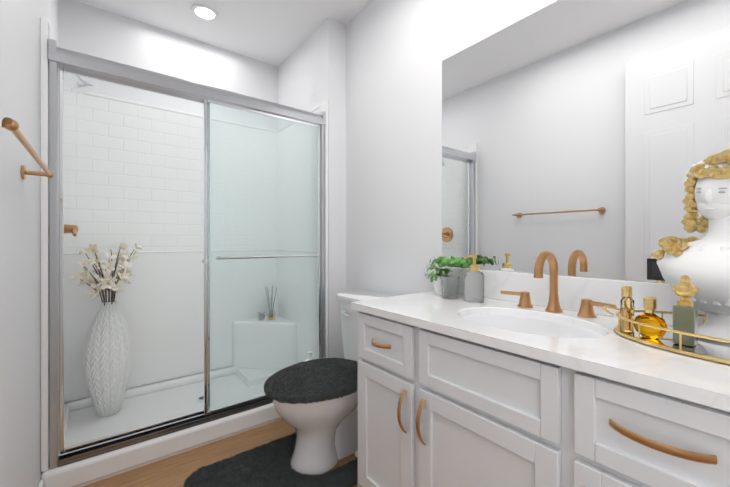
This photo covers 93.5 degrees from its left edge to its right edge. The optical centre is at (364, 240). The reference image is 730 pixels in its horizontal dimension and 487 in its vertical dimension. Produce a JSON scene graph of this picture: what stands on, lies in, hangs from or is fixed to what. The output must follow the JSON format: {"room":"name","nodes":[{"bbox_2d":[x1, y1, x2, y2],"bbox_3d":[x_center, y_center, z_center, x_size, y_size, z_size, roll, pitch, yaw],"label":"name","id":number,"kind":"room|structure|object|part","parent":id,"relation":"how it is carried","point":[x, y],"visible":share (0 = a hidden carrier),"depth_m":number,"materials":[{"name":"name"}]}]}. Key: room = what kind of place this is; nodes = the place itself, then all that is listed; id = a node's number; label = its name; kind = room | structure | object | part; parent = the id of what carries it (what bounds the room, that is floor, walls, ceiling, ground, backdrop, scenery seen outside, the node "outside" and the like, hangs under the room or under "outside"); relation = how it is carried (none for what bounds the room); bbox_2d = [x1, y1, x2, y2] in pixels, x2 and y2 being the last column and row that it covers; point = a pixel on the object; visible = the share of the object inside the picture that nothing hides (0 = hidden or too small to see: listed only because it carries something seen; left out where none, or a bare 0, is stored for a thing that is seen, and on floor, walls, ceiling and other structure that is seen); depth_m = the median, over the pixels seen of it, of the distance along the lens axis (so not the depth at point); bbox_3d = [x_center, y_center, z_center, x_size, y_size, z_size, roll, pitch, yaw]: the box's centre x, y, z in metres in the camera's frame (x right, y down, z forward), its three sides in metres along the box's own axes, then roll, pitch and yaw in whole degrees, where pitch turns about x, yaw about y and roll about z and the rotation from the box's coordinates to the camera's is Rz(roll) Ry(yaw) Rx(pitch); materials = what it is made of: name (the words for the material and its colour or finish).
{"room":"bathroom","nodes":[
{"label":"bathroom","id":0,"kind":"room"},
{"bbox_2d":[1,0,58,486],"bbox_3d":[-0.814,-0.219,0.609,0.120,2.740,4.190,0,0,-38],"label":"wall","id":1,"kind":"structure","parent":0,"point":[21,335],"depth_m":1.17,"materials":[{"name":"white paint"}]},
{"bbox_2d":[0,0,1,486],"bbox_3d":[-0.335,-0.067,0.252,0.110,2.422,0.820,0,0,-38],"label":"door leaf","id":2,"kind":"structure","parent":1,"relation":"in","point":[0,254],"depth_m":0.56,"materials":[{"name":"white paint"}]},
{"bbox_2d":[2,117,53,179],"bbox_3d":[-0.938,-0.234,0.936,0.081,0.047,0.720,0,0,-38],"label":"towel rail","id":3,"kind":"object","parent":1,"relation":"attached to","point":[10,124],"visible":1,"depth_m":0.86,"materials":[{"name":"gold metal"}]},
{"bbox_2d":[38,480,43,486],"bbox_3d":[-1.062,1.101,1.043,0.014,0.100,1.180,0,0,-38],"label":"baseboard","id":4,"kind":"structure","parent":1,"relation":"attached to","point":[41,483],"depth_m":1.47,"materials":[{"name":"white paint"}]},
{"bbox_2d":[71,74,94,93],"bbox_3d":[-1.604,-0.932,1.886,0.189,0.232,0.112,0,0,-38],"label":"shower head","id":5,"kind":"object","parent":1,"relation":"attached to","point":[79,84],"depth_m":1.89},
{"bbox_2d":[59,0,277,402],"bbox_3d":[-1.421,-0.222,2.723,1.500,2.740,0.100,0,0,-38],"label":"wall","id":6,"kind":"structure","parent":0,"point":[94,31],"depth_m":2.58,"materials":[{"name":"white paint"}]},
{"bbox_2d":[82,419,357,486],"bbox_3d":[-0.113,1.181,1.151,1.950,0.060,4.190,0,0,-38],"label":"floor","id":7,"kind":"structure","parent":0,"point":[177,470],"depth_m":1.80,"materials":[{"name":"brown wood"}]},
{"bbox_2d":[41,366,281,486],"bbox_3d":[-1.115,1.091,2.329,1.498,0.114,0.899,0,0,-38],"label":"shower pan","id":8,"kind":"object","parent":7,"relation":"on","point":[84,472],"visible":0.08,"depth_m":2.08,"materials":[{"name":"white plastic"}]},
{"bbox_2d":[69,242,142,416],"bbox_3d":[-1.631,0.550,2.187,0.381,1.096,0.374,0,0,-38],"label":"floor vase","id":9,"kind":"object","parent":8,"relation":"on","point":[100,397],"depth_m":2.12,"materials":[{"name":"white ceramic"}]},
{"bbox_2d":[40,17,327,471],"bbox_3d":[-1.121,0.024,2.335,1.499,2.050,0.880,0,0,-38],"label":"wall surround","id":10,"kind":"object","parent":8,"relation":"on","point":[193,279],"visible":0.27,"depth_m":2.59,"materials":[{"name":"white tile"}]},
{"bbox_2d":[64,224,78,236],"bbox_3d":[-1.616,-0.065,1.855,0.105,0.163,0.199,0,0,-38],"label":"shower valve","id":11,"kind":"object","parent":10,"relation":"attached to","point":[72,229],"depth_m":1.86,"materials":[{"name":"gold metal"}]},
{"bbox_2d":[257,311,264,320],"bbox_3d":[-0.877,0.631,2.903,0.062,0.074,0.062,0,0,-38],"label":"candle jar","id":12,"kind":"object","parent":10,"relation":"on","point":[259,317],"depth_m":2.88,"materials":[{"name":"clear glass"}]},
{"bbox_2d":[265,286,276,319],"bbox_3d":[-0.795,0.522,2.916,0.098,0.290,0.100,0,0,-38],"label":"reed diffuser","id":13,"kind":"object","parent":10,"relation":"on","point":[270,313],"depth_m":2.90,"materials":[{"name":"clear glass"}]},
{"bbox_2d":[48,39,325,468],"bbox_3d":[-0.867,0.062,2.005,1.444,1.944,0.135,0,0,-38],"label":"shower door","id":14,"kind":"structure","parent":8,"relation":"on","point":[62,61],"depth_m":1.94,"materials":[{"name":"clear glass"}]},
{"bbox_2d":[183,432,357,486],"bbox_3d":[-0.368,1.142,1.712,0.880,0.014,0.520,0,0,-38],"label":"bath rug","id":15,"kind":"object","parent":7,"relation":"on","point":[266,465],"visible":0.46,"depth_m":1.66,"materials":[{"name":"black fabric"}]},
{"bbox_2d":[305,351,313,361],"bbox_3d":[-0.359,0.936,2.249,0.088,0.425,0.088,0,0,-38],"label":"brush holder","id":16,"kind":"object","parent":7,"relation":"on","point":[310,355],"visible":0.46,"depth_m":2.24,"materials":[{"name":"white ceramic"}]},
{"bbox_2d":[263,290,392,475],"bbox_3d":[-0.160,0.738,1.871,0.763,0.822,0.488,0,0,-38],"label":"toilet","id":17,"kind":"object","parent":7,"relation":"on","point":[315,402],"visible":0.62,"depth_m":1.71,"materials":[{"name":"white ceramic"}]},
{"bbox_3d":[-0.246,0.718,1.805,0.546,0.052,0.432,0,0,-38],"label":"lid","id":18,"kind":"part","parent":17,"relation":"part of","materials":[{"name":"black fabric"}]},
{"bbox_2d":[351,307,729,486],"bbox_3d":[0.734,0.722,0.907,0.604,0.856,1.872,0,0,-38],"label":"bathroom vanity","id":19,"kind":"object","parent":7,"relation":"on","point":[539,378],"depth_m":0.92,"materials":[{"name":"white paint"}]},
{"bbox_2d":[351,291,729,402],"bbox_3d":[0.742,0.281,0.916,0.579,0.029,1.884,0,0,-38],"label":"countertop","id":20,"kind":"structure","parent":19,"relation":"on","point":[608,350],"depth_m":0.88,"materials":[{"name":"white stone"}]},
{"bbox_2d":[441,275,458,298],"bbox_3d":[0.394,0.214,1.591,0.085,0.100,0.085,0,0,-38],"label":"plant pot","id":21,"kind":"object","parent":20,"relation":"on","point":[449,286],"visible":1,"depth_m":1.56,"materials":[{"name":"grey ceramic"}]},
{"bbox_2d":[424,256,476,294],"bbox_3d":[0.405,0.166,1.655,0.152,0.196,0.292,0,0,-38],"label":"ivy plant","id":22,"kind":"object","parent":20,"relation":"on","point":[441,262],"visible":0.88,"depth_m":1.66,"materials":[{"name":"green plant"}]},
{"bbox_2d":[464,255,483,302],"bbox_3d":[0.474,0.163,1.501,0.097,0.204,0.085,0,0,-38],"label":"soap dispenser","id":23,"kind":"object","parent":20,"relation":"on","point":[473,284],"visible":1,"depth_m":1.47,"materials":[{"name":"grey ceramic"}]},
{"bbox_2d":[455,307,606,342],"bbox_3d":[0.537,0.364,1.158,0.374,0.162,0.494,0,0,-38],"label":"sink","id":24,"kind":"object","parent":20,"relation":"in","point":[517,320],"depth_m":1.21,"materials":[{"name":"white ceramic"}]},
{"bbox_2d":[499,251,618,318],"bbox_3d":[0.669,0.150,1.260,0.165,0.229,0.407,0,0,-38],"label":"faucet","id":25,"kind":"object","parent":20,"relation":"on","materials":[{"name":"gold metal"}]},
{"bbox_2d":[603,306,729,364],"bbox_3d":[0.921,0.233,0.817,0.338,0.065,0.609,0,0,-38],"label":"tray","id":26,"kind":"object","parent":20,"relation":"on","point":[703,348],"visible":0.69,"depth_m":0.84,"materials":[{"name":"gold metal"}]},
{"bbox_2d":[620,286,633,330],"bbox_3d":[0.750,0.191,0.981,0.032,0.127,0.032,0,0,-38],"label":"perfume bottle","id":27,"kind":"object","parent":26,"relation":"on","point":[627,306],"visible":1,"depth_m":0.97,"materials":[{"name":"gold glass"}]},
{"bbox_2d":[633,296,667,338],"bbox_3d":[0.755,0.201,0.909,0.043,0.107,0.072,0,0,-38],"label":"perfume bottle","id":28,"kind":"object","parent":26,"relation":"on","point":[649,316],"visible":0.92,"depth_m":0.90,"materials":[{"name":"gold glass"}]},
{"bbox_2d":[671,275,698,346],"bbox_3d":[0.793,0.170,0.851,0.054,0.170,0.048,0,0,-38],"label":"perfume bottle","id":29,"kind":"object","parent":26,"relation":"on","point":[685,312],"visible":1,"depth_m":0.84,"materials":[{"name":"green glass"}]},
{"bbox_2d":[651,149,729,343],"bbox_3d":[0.928,0.010,0.887,0.203,0.490,0.308,0,0,-38],"label":"bust sculpture","id":30,"kind":"object","parent":26,"relation":"on","point":[703,263],"visible":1,"depth_m":0.89,"materials":[{"name":"white ceramic"}]},
{"bbox_2d":[75,0,373,66],"bbox_3d":[-0.113,-1.619,1.147,1.950,0.060,4.190,0,0,-38],"label":"ceiling","id":31,"kind":"structure","parent":0,"point":[277,33],"depth_m":2.47,"materials":[{"name":"white paint"}]},
{"bbox_2d":[191,4,217,20],"bbox_3d":[-1.114,-1.586,2.389,0.170,0.010,0.170,0,0,-38],"label":"recessed light","id":32,"kind":"object","parent":31,"relation":"in","point":[204,12],"visible":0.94,"depth_m":2.39,"materials":[{"name":"white paint"}]},
{"bbox_2d":[278,17,345,357],"bbox_3d":[-0.451,-0.222,2.915,0.270,2.740,0.980,0,0,-38],"label":"wall","id":33,"kind":"structure","parent":0,"point":[312,71],"depth_m":2.50,"materials":[{"name":"white paint"}]},
{"bbox_2d":[346,0,656,295],"bbox_3d":[0.887,-0.220,1.301,0.120,2.740,3.210,0,0,-38],"label":"wall","id":34,"kind":"structure","parent":0,"point":[398,52],"depth_m":2.08,"materials":[{"name":"white paint"}]},
{"bbox_2d":[438,267,706,325],"bbox_3d":[0.964,0.201,1.086,0.020,0.129,1.884,0,0,-38],"label":"backsplash","id":35,"kind":"structure","parent":34,"relation":"attached to","point":[494,281],"depth_m":1.26,"materials":[{"name":"white stone"}]},
{"bbox_2d":[442,0,729,282],"bbox_3d":[0.976,-0.407,1.082,0.005,1.084,1.855,0,0,-38],"label":"mirror","id":36,"kind":"object","parent":34,"relation":"attached to","point":[580,138],"visible":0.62,"depth_m":1.28,"materials":[{"name":"silver glass"}]},
{"bbox_2d":[647,258,664,280],"bbox_3d":[0.967,0.093,1.085,0.006,0.070,0.120,0,0,-38],"label":"electrical outlet plate","id":37,"kind":"object","parent":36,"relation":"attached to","point":[653,272],"visible":0.23,"depth_m":1.12,"materials":[{"name":"black plastic"}]}
]}

